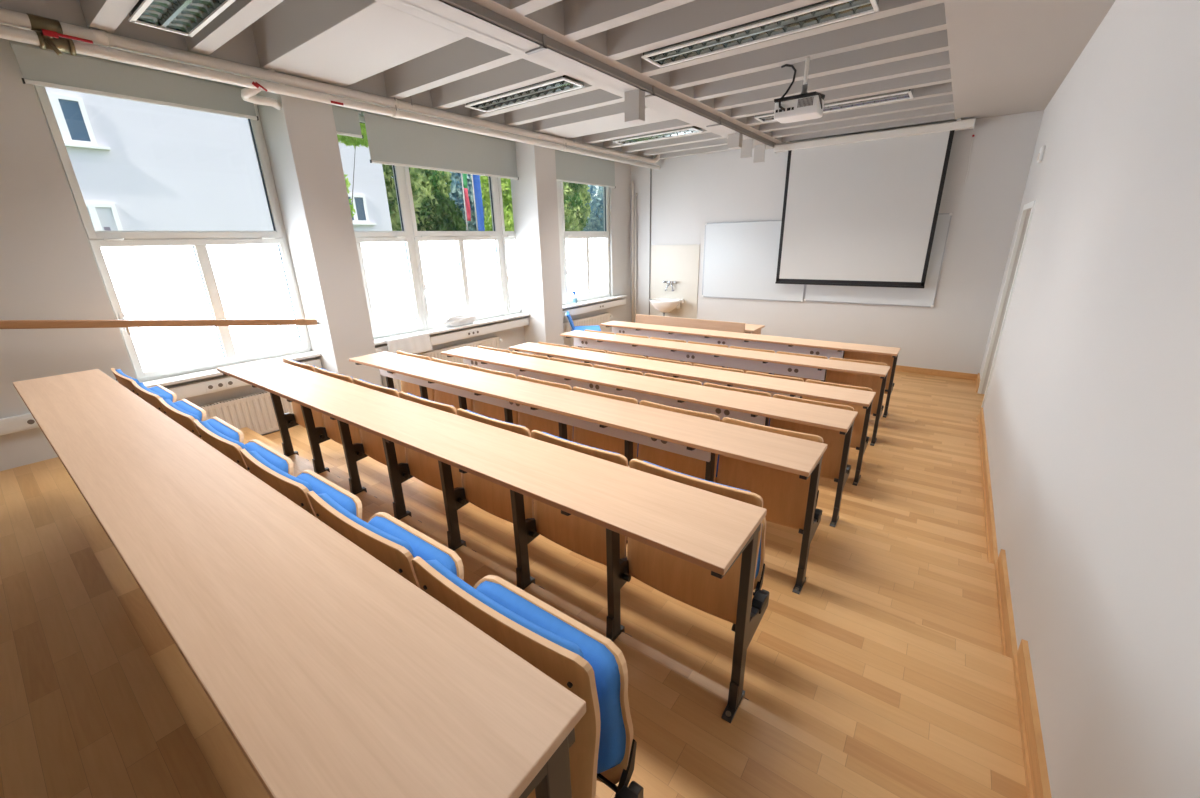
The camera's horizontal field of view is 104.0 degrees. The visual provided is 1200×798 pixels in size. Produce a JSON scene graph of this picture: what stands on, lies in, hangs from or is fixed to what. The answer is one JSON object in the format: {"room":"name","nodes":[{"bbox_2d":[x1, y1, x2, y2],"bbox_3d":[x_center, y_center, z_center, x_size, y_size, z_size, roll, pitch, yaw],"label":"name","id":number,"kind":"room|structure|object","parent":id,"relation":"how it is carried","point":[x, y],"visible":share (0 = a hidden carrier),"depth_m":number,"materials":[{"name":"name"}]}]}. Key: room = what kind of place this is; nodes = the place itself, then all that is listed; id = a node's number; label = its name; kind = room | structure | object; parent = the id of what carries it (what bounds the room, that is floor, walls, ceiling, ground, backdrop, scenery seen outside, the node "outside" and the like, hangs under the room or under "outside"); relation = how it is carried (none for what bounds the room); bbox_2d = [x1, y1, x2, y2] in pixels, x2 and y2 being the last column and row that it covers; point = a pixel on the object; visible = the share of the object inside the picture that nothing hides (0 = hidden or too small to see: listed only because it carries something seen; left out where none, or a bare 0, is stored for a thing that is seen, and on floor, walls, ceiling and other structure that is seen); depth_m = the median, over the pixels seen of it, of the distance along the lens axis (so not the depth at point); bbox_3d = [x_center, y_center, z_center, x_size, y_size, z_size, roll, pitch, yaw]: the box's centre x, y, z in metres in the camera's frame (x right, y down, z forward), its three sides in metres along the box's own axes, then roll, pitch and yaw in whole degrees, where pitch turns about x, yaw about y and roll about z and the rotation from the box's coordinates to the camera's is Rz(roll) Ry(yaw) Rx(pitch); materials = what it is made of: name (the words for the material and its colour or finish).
{"room":"lecture hall","nodes":[
{"label":"lecture hall","id":0,"kind":"room"},
{"bbox_2d":[0,38,630,470],"bbox_3d":[-2.254,-1.532,5.278,0.140,3.620,9.380,12,23,34],"label":"wall","id":1,"kind":"structure","parent":0,"point":[49,270],"depth_m":3.21,"materials":[{"name":"white paint"}]},
{"bbox_2d":[0,413,38,435],"bbox_3d":[-4.267,0.307,2.802,0.053,0.105,2.220,12,23,34],"label":"duct","id":2,"kind":"object","parent":1,"relation":"attached to","point":[22,422],"visible":0.37,"depth_m":3.18,"materials":[{"name":"white plastic"}]},
{"bbox_2d":[23,417,37,426],"bbox_3d":[-3.912,0.157,3.222,0.004,0.064,0.060,12,23,34],"label":"socket","id":3,"kind":"object","parent":2,"relation":"attached to","point":[27,421],"depth_m":3.22,"materials":[{"name":"white plastic"}]},
{"bbox_2d":[33,85,311,381],"bbox_3d":[-3.290,-1.361,3.818,0.142,2.247,1.325,12,23,34],"label":"window","id":4,"kind":"structure","parent":1,"relation":"in","point":[145,275],"depth_m":3.91,"materials":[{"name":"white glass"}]},
{"bbox_2d":[9,40,258,120],"bbox_3d":[-3.237,-2.257,3.385,0.056,0.233,1.281,12,23,34],"label":"roller blind","id":5,"kind":"object","parent":4,"relation":"attached to","point":[39,67],"visible":0.93,"depth_m":3.27,"materials":[{"name":"grey fabric"}]},
{"bbox_2d":[140,351,320,387],"bbox_3d":[-3.189,-0.272,4.128,0.190,0.028,1.313,12,23,34],"label":"windowsill","id":6,"kind":"structure","parent":1,"relation":"attached to","point":[172,380],"depth_m":3.88,"materials":[{"name":"white stone"}]},
{"bbox_2d":[165,358,321,399],"bbox_3d":[-3.172,-0.176,4.151,0.123,0.105,1.307,12,23,34],"label":"duct","id":7,"kind":"object","parent":1,"relation":"attached to","point":[219,383],"visible":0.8,"depth_m":3.94,"materials":[{"name":"white plastic"}]},
{"bbox_2d":[205,383,215,391],"bbox_3d":[-3.269,-0.100,3.934,0.004,0.064,0.060,12,23,34],"label":"socket","id":8,"kind":"object","parent":7,"relation":"attached to","point":[209,387],"depth_m":3.93,"materials":[{"name":"white plastic"}]},
{"bbox_2d":[215,381,225,389],"bbox_3d":[-3.228,-0.119,3.987,0.004,0.064,0.060,12,23,34],"label":"socket","id":9,"kind":"object","parent":7,"relation":"attached to","point":[219,385],"depth_m":3.99,"materials":[{"name":"white plastic"}]},
{"bbox_2d":[225,379,234,386],"bbox_3d":[-3.187,-0.138,4.040,0.004,0.064,0.060,12,23,34],"label":"socket","id":10,"kind":"object","parent":7,"relation":"attached to","point":[228,382],"depth_m":4.04,"materials":[{"name":"white plastic"}]},
{"bbox_2d":[199,391,292,434],"bbox_3d":[-3.175,0.154,4.260,0.109,0.370,1.070,12,23,34],"label":"radiator","id":11,"kind":"object","parent":1,"relation":"attached to","point":[255,412],"visible":0.42,"depth_m":4.22,"materials":[{"name":"white metal"}]},
{"bbox_2d":[199,391,269,409],"bbox_3d":[-3.191,-0.004,4.184,0.077,0.020,1.020,12,23,34],"label":"grille","id":12,"kind":"object","parent":11,"relation":"attached to","point":[265,394],"depth_m":4.13,"materials":[{"name":"white metal"}]},
{"bbox_2d":[264,114,424,339],"bbox_3d":[-2.518,-1.715,4.809,0.142,2.247,1.285,12,23,34],"label":"window","id":13,"kind":"structure","parent":1,"relation":"in","point":[387,261],"depth_m":5.21,"materials":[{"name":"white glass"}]},
{"bbox_2d":[332,105,362,138],"bbox_3d":[-2.455,-2.609,4.392,0.056,0.248,0.416,12,23,34],"label":"roller blind","id":14,"kind":"object","parent":13,"relation":"attached to","point":[347,123],"visible":0.56,"depth_m":4.44,"materials":[{"name":"grey fabric"}]},
{"bbox_2d":[361,111,518,179],"bbox_3d":[-1.705,-2.852,5.385,0.056,0.458,2.033,12,23,34],"label":"roller blind","id":15,"kind":"object","parent":13,"relation":"attached to","point":[391,140],"visible":0.99,"depth_m":5.21,"materials":[{"name":"grey fabric"}]},
{"bbox_2d":[382,336,502,391],"bbox_3d":[-1.898,-0.460,5.891,0.109,0.380,1.750,12,23,34],"label":"radiator","id":16,"kind":"object","parent":1,"relation":"attached to","point":[492,342],"visible":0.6,"depth_m":5.88,"materials":[{"name":"white metal"}]},
{"bbox_2d":[416,336,498,355],"bbox_3d":[-1.914,-0.623,5.812,0.077,0.020,1.700,12,23,34],"label":"grille","id":17,"kind":"object","parent":16,"relation":"attached to","point":[491,339],"depth_m":5.98,"materials":[{"name":"white metal"}]},
{"bbox_2d":[375,317,528,352],"bbox_3d":[-1.809,-0.801,5.901,0.123,0.105,2.478,12,23,34],"label":"duct","id":18,"kind":"object","parent":1,"relation":"attached to","point":[445,337],"visible":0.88,"depth_m":6.04,"materials":[{"name":"white plastic"}]},
{"bbox_2d":[374,313,529,344],"bbox_3d":[-1.824,-0.898,5.881,0.190,0.028,2.477,12,23,34],"label":"windowsill","id":19,"kind":"structure","parent":1,"relation":"attached to","point":[518,315],"depth_m":5.98,"materials":[{"name":"white plastic"}]},
{"bbox_2d":[376,331,432,353],"bbox_3d":[-2.210,-0.617,5.334,0.183,0.211,0.560,12,23,34],"label":"plastic sheet","id":20,"kind":"object","parent":19,"relation":"on","point":[417,342],"visible":0.94,"depth_m":5.30,"materials":[{"name":"white plastic"}]},
{"bbox_2d":[440,314,478,326],"bbox_3d":[-1.761,-1.007,5.927,0.124,0.143,0.611,12,23,34],"label":"plastic bag","id":21,"kind":"object","parent":19,"relation":"on","point":[459,319],"visible":1,"depth_m":5.86,"materials":[{"name":"white plastic"}]},
{"bbox_2d":[401,166,506,329],"bbox_3d":[-1.742,-2.071,5.806,0.142,2.247,1.340,12,23,34],"label":"window","id":22,"kind":"structure","parent":1,"relation":"in","point":[458,272],"depth_m":5.92,"materials":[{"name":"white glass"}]},
{"bbox_2d":[495,177,564,314],"bbox_3d":[-0.973,-2.424,6.793,0.142,2.247,1.260,12,23,34],"label":"window","id":23,"kind":"structure","parent":1,"relation":"in","point":[508,247],"depth_m":6.60,"materials":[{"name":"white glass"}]},
{"bbox_2d":[559,181,609,304],"bbox_3d":[-0.218,-2.770,7.761,0.142,2.247,1.290,12,23,34],"label":"window","id":24,"kind":"structure","parent":1,"relation":"in","point":[585,254],"depth_m":7.92,"materials":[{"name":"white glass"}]},
{"bbox_2d":[563,312,612,346],"bbox_3d":[-0.255,-1.165,8.014,0.109,0.440,1.500,12,23,34],"label":"radiator","id":25,"kind":"object","parent":1,"relation":"attached to","point":[594,320],"visible":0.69,"depth_m":7.99,"materials":[{"name":"white metal"}]},
{"bbox_2d":[563,312,609,324],"bbox_3d":[-0.272,-1.357,7.926,0.077,0.020,1.450,12,23,34],"label":"grille","id":26,"kind":"object","parent":25,"relation":"attached to","point":[603,315],"depth_m":7.99,"materials":[{"name":"white metal"}]},
{"bbox_2d":[562,295,626,308],"bbox_3d":[-0.206,-1.640,7.958,0.190,0.028,2.169,12,23,34],"label":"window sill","id":27,"kind":"structure","parent":1,"relation":"attached to","point":[618,296],"depth_m":7.97,"materials":[{"name":"white stone"}]},
{"bbox_2d":[572,291,576,303],"bbox_3d":[-0.413,-1.654,7.651,0.073,0.205,0.087,12,23,34],"label":"spray bottle","id":28,"kind":"object","parent":27,"relation":"on","point":[573,292],"visible":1,"depth_m":7.63,"materials":[{"name":"white plastic"}]},
{"bbox_2d":[563,298,625,317],"bbox_3d":[-0.193,-1.542,7.975,0.123,0.105,2.162,12,23,34],"label":"duct","id":29,"kind":"object","parent":1,"relation":"attached to","point":[617,302],"visible":0.84,"depth_m":8.03,"materials":[{"name":"white plastic"}]},
{"bbox_2d":[257,81,381,385],"bbox_3d":[-2.586,-1.299,4.424,0.473,3.500,0.400,12,23,34],"label":"pillar","id":30,"kind":"structure","parent":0,"point":[301,140],"depth_m":4.19,"materials":[{"name":"white paint"}]},
{"bbox_2d":[0,319,318,328],"bbox_3d":[-3.722,-0.473,2.982,0.040,0.537,3.580,12,23,34],"label":"handrail","id":31,"kind":"object","parent":30,"relation":"attached to","point":[4,324],"visible":1,"depth_m":3.45,"materials":[{"name":"brown wood"}]},
{"bbox_2d":[0,371,1027,797],"bbox_3d":[0.164,0.405,4.086,5.777,0.607,9.380,12,23,34],"label":"floor","id":32,"kind":"structure","parent":0,"point":[887,675],"depth_m":1.89,"materials":[{"name":"brown wood"}]},
{"bbox_2d":[12,368,642,797],"bbox_3d":[-1.525,0.555,1.832,3.669,0.873,0.540,12,23,34],"label":"desk row with seats","id":33,"kind":"object","parent":32,"relation":"on","point":[344,655],"visible":1,"depth_m":0.89,"materials":[{"name":"brown wood"}]},
{"bbox_2d":[216,358,768,723],"bbox_3d":[-1.002,0.432,2.539,3.669,0.873,0.540,12,23,34],"label":"desk row","id":34,"kind":"object","parent":32,"relation":"on","point":[698,542],"visible":0.98,"depth_m":1.82,"materials":[{"name":"brown wood"}]},
{"bbox_2d":[565,311,600,347],"bbox_3d":[-0.244,-0.955,7.409,0.567,0.830,0.551,-2,19,-3],"label":"office chair","id":35,"kind":"object","parent":32,"relation":"on","point":[580,328],"visible":0.31,"depth_m":7.24,"materials":[{"name":"blue fabric"}]},
{"bbox_2d":[349,350,826,593],"bbox_3d":[-0.473,0.305,3.253,3.669,0.873,0.540,12,23,34],"label":"desk row","id":36,"kind":"object","parent":32,"relation":"on","point":[781,466],"visible":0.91,"depth_m":2.58,"materials":[{"name":"brown wood"}]},
{"bbox_2d":[630,181,633,322],"bbox_3d":[0.600,-2.534,8.808,0.077,2.865,0.036,12,23,34],"label":"riser pipe","id":37,"kind":"object","parent":32,"relation":"on","point":[631,182],"visible":0.85,"depth_m":8.71,"materials":[{"name":"white metal"}]},
{"bbox_2d":[635,193,636,322],"bbox_3d":[0.674,-2.429,8.811,0.030,2.660,0.065,12,23,34],"label":"riser pipe","id":38,"kind":"object","parent":32,"relation":"on","point":[636,193],"visible":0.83,"depth_m":8.71,"materials":[{"name":"white metal"}]},
{"bbox_2d":[441,345,857,526],"bbox_3d":[0.059,0.178,3.971,3.669,0.873,0.540,12,23,34],"label":"desk row","id":39,"kind":"object","parent":32,"relation":"on","point":[834,423],"visible":0.56,"depth_m":3.27,"materials":[{"name":"brown wood"}]},
{"bbox_2d":[509,342,875,485],"bbox_3d":[0.593,-0.008,4.675,3.669,0.752,0.540,12,23,34],"label":"desk row","id":40,"kind":"object","parent":32,"relation":"on","point":[860,399],"visible":0.42,"depth_m":4.03,"materials":[{"name":"brown wood"}]},
{"bbox_2d":[636,314,764,334],"bbox_3d":[1.387,-0.784,6.795,1.790,0.824,0.455,12,23,34],"label":"desk","id":41,"kind":"object","parent":32,"relation":"on","point":[738,327],"visible":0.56,"depth_m":6.42,"materials":[{"name":"brown wood"}]},
{"bbox_2d":[560,330,889,445],"bbox_3d":[1.127,-0.253,5.361,3.669,0.752,0.540,12,23,34],"label":"desk row","id":42,"kind":"object","parent":32,"relation":"on","point":[873,375],"visible":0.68,"depth_m":4.87,"materials":[{"name":"brown wood"}]},
{"bbox_2d":[600,321,899,417],"bbox_3d":[1.644,-0.484,6.026,3.669,0.740,0.518,12,23,34],"label":"desk row","id":43,"kind":"object","parent":32,"relation":"on","point":[861,352],"visible":0.38,"depth_m":5.52,"materials":[{"name":"brown wood"}]},
{"bbox_2d":[510,137,563,344],"bbox_3d":[-0.876,-2.083,6.619,0.473,3.500,0.400,12,23,34],"label":"pillar","id":44,"kind":"structure","parent":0,"point":[534,195],"depth_m":6.43,"materials":[{"name":"white paint"}]},
{"bbox_2d":[0,0,1115,162],"bbox_3d":[-0.015,-2.719,3.143,6.077,0.605,9.830,12,23,34],"label":"ceiling","id":45,"kind":"structure","parent":0,"point":[963,59],"depth_m":3.46,"materials":[{"name":"paint"}]},
{"bbox_2d":[128,0,235,36],"bbox_3d":[-2.104,-2.123,2.415,1.216,0.091,0.286,12,23,34],"label":"ceiling light","id":46,"kind":"object","parent":45,"relation":"attached to","point":[183,17],"visible":1,"depth_m":2.63,"materials":[{"name":"metal"}]},
{"bbox_2d":[0,8,659,162],"bbox_3d":[-1.798,-2.899,4.353,0.218,0.460,9.255,12,23,35],"label":"pipe","id":47,"kind":"object","parent":45,"relation":"hanging from","point":[30,21],"visible":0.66,"depth_m":3.41,"materials":[{"name":"white metal"}]},
{"bbox_2d":[0,24,660,169],"bbox_3d":[-1.837,-2.869,4.449,0.327,0.575,9.340,12,23,34],"label":"pipe","id":48,"kind":"object","parent":45,"relation":"hanging from","point":[46,39],"visible":0.98,"depth_m":3.43,"materials":[{"name":"white metal"}]},
{"bbox_2d":[252,81,266,91],"bbox_3d":[-2.499,-2.296,3.442,0.092,0.056,0.025,-16,24,-37],"label":"tap","id":49,"kind":"object","parent":48,"relation":"on","point":[257,86],"depth_m":3.45,"materials":[{"name":"red metal"}]},
{"bbox_2d":[465,75,584,111],"bbox_3d":[-0.713,-2.769,4.225,1.246,0.091,0.271,12,23,34],"label":"ceiling light","id":50,"kind":"object","parent":45,"relation":"attached to","point":[564,83],"visible":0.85,"depth_m":4.19,"materials":[{"name":"metal"}]},
{"bbox_2d":[555,150,615,187],"bbox_3d":[-0.314,-3.511,7.164,0.056,0.413,1.864,12,23,34],"label":"roller blind","id":51,"kind":"object","parent":45,"relation":"hanging from","point":[570,167],"visible":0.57,"depth_m":7.23,"materials":[{"name":"grey fabric"}]},
{"bbox_2d":[401,0,775,149],"bbox_3d":[-0.249,-2.341,3.322,0.167,0.215,9.220,12,23,34],"label":"cable tray","id":52,"kind":"object","parent":45,"relation":"hanging from","point":[467,13],"depth_m":3.27,"materials":[{"name":"paint"}]},
{"bbox_2d":[624,89,644,123],"bbox_3d":[0.301,-2.531,4.064,0.150,0.225,0.100,12,23,34],"label":"bracket","id":53,"kind":"object","parent":52,"relation":"attached to","point":[634,101],"visible":1,"depth_m":4.03,"materials":[{"name":"metal"}]},
{"bbox_2d":[740,139,752,157],"bbox_3d":[1.927,-3.282,6.148,0.150,0.212,0.035,12,23,34],"label":"bracket","id":54,"kind":"object","parent":52,"relation":"attached to","point":[746,150],"visible":0.88,"depth_m":6.13,"materials":[{"name":"metal"}]},
{"bbox_2d":[753,144,764,162],"bbox_3d":[2.222,-3.415,6.528,0.150,0.217,0.035,12,23,34],"label":"bracket","id":55,"kind":"object","parent":52,"relation":"attached to","point":[759,150],"visible":1,"depth_m":6.51,"materials":[{"name":"metal"}]},
{"bbox_2d":[613,126,702,144],"bbox_3d":[0.720,-3.413,6.024,1.176,0.091,0.266,12,23,34],"label":"ceiling light","id":56,"kind":"object","parent":45,"relation":"attached to","point":[692,129],"visible":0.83,"depth_m":5.99,"materials":[{"name":"metal"}]},
{"bbox_2d":[641,0,878,67],"bbox_3d":[0.967,-2.412,3.052,1.466,0.091,0.273,12,23,34],"label":"ceiling light","id":57,"kind":"object","parent":45,"relation":"attached to","point":[826,12],"visible":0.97,"depth_m":3.01,"materials":[{"name":"metal"}]},
{"bbox_2d":[754,112,775,122],"bbox_3d":[1.847,-3.145,5.156,0.245,0.091,0.393,12,23,34],"label":"ceiling light","id":58,"kind":"object","parent":45,"relation":"attached to","point":[768,117],"depth_m":5.19,"materials":[{"name":"metal"}]},
{"bbox_2d":[774,57,824,122],"bbox_3d":[1.546,-2.382,3.602,0.348,0.397,0.265,12,23,34],"label":"projector","id":59,"kind":"object","parent":45,"relation":"hanging from","point":[804,106],"visible":1,"depth_m":3.58,"materials":[{"name":"white plastic"}]},
{"bbox_2d":[823,88,913,112],"bbox_3d":[2.616,-2.981,4.616,0.838,0.091,0.394,12,23,34],"label":"ceiling light","id":60,"kind":"object","parent":45,"relation":"attached to","point":[868,100],"depth_m":4.65,"materials":[{"name":"metal"}]},
{"bbox_2d":[773,118,975,287],"bbox_3d":[3.474,-2.555,6.417,2.294,1.961,0.124,12,23,34],"label":"projection screen","id":61,"kind":"object","parent":45,"relation":"hanging from","point":[862,209],"visible":1,"depth_m":6.34,"materials":[{"name":"fabric"}]},
{"bbox_2d":[631,110,1043,373],"bbox_3d":[2.858,-2.353,7.344,6.077,3.620,0.250,12,23,34],"label":"wall","id":62,"kind":"structure","parent":0,"point":[688,193],"depth_m":6.64,"materials":[{"name":"white paint"}]},
{"bbox_2d":[649,168,650,314],"bbox_3d":[0.916,-2.559,8.603,0.020,3.030,0.020,12,23,34],"label":"cable conduit","id":63,"kind":"object","parent":62,"relation":"attached to","point":[650,168],"visible":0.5,"depth_m":8.51,"materials":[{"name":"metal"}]},
{"bbox_2d":[650,244,699,318],"bbox_3d":[1.333,-1.914,8.515,0.955,1.685,0.011,12,23,34],"label":"panel","id":64,"kind":"object","parent":62,"relation":"attached to","point":[678,263],"visible":0.56,"depth_m":8.39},
{"bbox_2d":[649,298,683,315],"bbox_3d":[1.170,-1.557,8.485,0.590,0.475,0.460,12,23,34],"label":"washbasin","id":65,"kind":"object","parent":64,"relation":"attached to","point":[664,305],"visible":0.86,"depth_m":8.32,"materials":[{"name":"white ceramic"}]},
{"bbox_2d":[663,281,675,290],"bbox_3d":[1.228,-2.027,8.424,0.250,0.184,0.189,12,23,34],"label":"mixer tap","id":66,"kind":"object","parent":64,"relation":"attached to","point":[667,282],"visible":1,"depth_m":8.43,"materials":[{"name":"silver metal"}]},
{"bbox_2d":[702,220,804,301],"bbox_3d":[2.448,-2.212,7.528,1.684,1.209,0.030,12,23,34],"label":"whiteboard","id":67,"kind":"object","parent":62,"relation":"attached to","point":[740,261],"visible":0.76,"depth_m":7.59,"materials":[{"name":"ceramic"}]},
{"bbox_2d":[804,213,951,307],"bbox_3d":[3.798,-1.932,6.576,1.658,1.189,0.030,12,23,34],"label":"whiteboard","id":68,"kind":"object","parent":62,"relation":"attached to","point":[914,297],"visible":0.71,"depth_m":6.48,"materials":[{"name":"ceramic"}]},
{"bbox_2d":[895,365,977,379],"bbox_3d":[2.816,-0.757,7.771,5.477,0.085,0.016,12,23,34],"label":"baseboard","id":69,"kind":"structure","parent":62,"relation":"attached to","point":[943,373],"depth_m":6.47,"materials":[{"name":"brown wood"}]},
{"bbox_2d":[980,0,1199,797],"bbox_3d":[2.337,-0.549,2.053,0.300,3.620,9.380,12,23,34],"label":"wall","id":70,"kind":"structure","parent":0,"point":[1091,408],"depth_m":1.54,"materials":[{"name":"white paint"}]},
{"bbox_2d":[978,200,1035,406],"bbox_3d":[4.440,-0.939,4.990,0.252,2.140,1.000,12,23,34],"label":"door","id":71,"kind":"structure","parent":70,"relation":"in","point":[1030,205],"depth_m":5.16,"materials":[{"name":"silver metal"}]},
{"bbox_2d":[975,373,1051,797],"bbox_3d":[2.233,0.745,2.586,0.026,0.592,9.364,12,23,34],"label":"baseboard","id":72,"kind":"structure","parent":70,"relation":"attached to","point":[1035,766],"depth_m":1.83,"materials":[{"name":"brown wood"}]},
{"bbox_2d":[1037,145,1045,162],"bbox_3d":[4.260,-2.363,4.530,0.034,0.140,0.140,12,23,34],"label":"wall sensor","id":73,"kind":"object","parent":70,"relation":"attached to","point":[1042,149],"visible":1,"depth_m":4.49,"materials":[{"name":"white plastic"}]},
{"label":"outside","id":74,"kind":"structure","parent":0,"visible":0},
{"bbox_3d":[-15.496,-10.743,41.161,64.700,0.400,110.000,12,23,34],"label":"lawn","id":75,"kind":"structure","parent":74,"visible":0},
{"bbox_2d":[45,87,391,230],"bbox_3d":[-15.854,-4.394,7.786,8.110,9.000,21.450,12,23,34],"label":"building","id":76,"kind":"structure","parent":75,"relation":"on","point":[137,166],"depth_m":10.09,"materials":[{"name":"white paint"}]},
{"bbox_2d":[337,123,368,217],"bbox_3d":[-4.751,-2.996,9.017,1.404,5.068,1.545,3,19,12],"label":"tree","id":77,"kind":"object","parent":75,"relation":"on","point":[349,141],"visible":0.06,"depth_m":8.54,"materials":[{"name":"green plant"}]},
{"bbox_2d":[382,164,441,230],"bbox_3d":[-7.807,-7.525,19.149,2.973,7.285,3.416,3,19,12],"label":"tree","id":78,"kind":"object","parent":75,"relation":"on","point":[419,193],"visible":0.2,"depth_m":18.18,"materials":[{"name":"green plant"}]},
{"bbox_2d":[415,169,452,198],"bbox_3d":[-8.728,-9.414,24.447,2.478,7.505,3.779,-6,19,-13],"label":"tree","id":79,"kind":"object","parent":75,"relation":"on","point":[434,181],"visible":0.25,"depth_m":22.82,"materials":[{"name":"green plant"}]},
{"bbox_2d":[415,194,465,230],"bbox_3d":[-6.533,-6.338,19.984,2.179,4.450,3.124,12,23,34],"label":"tree","id":80,"kind":"object","parent":75,"relation":"on","point":[451,216],"visible":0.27,"depth_m":18.86,"materials":[{"name":"green plant"}]},
{"bbox_2d":[461,173,470,230],"bbox_3d":[-4.564,-5.802,16.456,0.048,5.600,0.222,12,23,34],"label":"banner pole","id":81,"kind":"object","parent":75,"relation":"on","point":[464,178],"visible":0.65,"depth_m":16.09,"materials":[{"name":"fabric"}]},
{"bbox_2d":[445,172,487,230],"bbox_3d":[-8.706,-12.052,29.897,3.219,9.003,3.640,12,23,34],"label":"tree","id":82,"kind":"object","parent":75,"relation":"on","point":[456,193],"visible":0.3,"depth_m":28.64,"materials":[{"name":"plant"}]},
{"bbox_2d":[471,174,484,230],"bbox_3d":[-4.267,-6.034,16.808,0.048,5.800,0.352,12,23,34],"label":"banner pole","id":83,"kind":"object","parent":75,"relation":"on","point":[477,194],"visible":0.52,"depth_m":16.50,"materials":[{"name":"fabric"}]},
{"bbox_2d":[480,176,513,230],"bbox_3d":[-4.756,-8.455,23.235,2.371,6.290,2.983,12,23,34],"label":"tree","id":84,"kind":"object","parent":75,"relation":"on","point":[505,183],"visible":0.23,"depth_m":22.21,"materials":[{"name":"green plant"}]},
{"bbox_2d":[563,182,591,230],"bbox_3d":[-2.030,-11.134,29.245,2.918,7.386,4.770,6,20,22],"label":"tree","id":85,"kind":"object","parent":75,"relation":"on","point":[576,195],"visible":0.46,"depth_m":28.20,"materials":[{"name":"green plant"}]},
{"bbox_2d":[580,185,603,230],"bbox_3d":[1.361,-13.506,36.394,3.305,7.140,9.118,15,25,40],"label":"tree","id":86,"kind":"object","parent":75,"relation":"on","point":[596,204],"visible":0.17,"depth_m":33.41,"materials":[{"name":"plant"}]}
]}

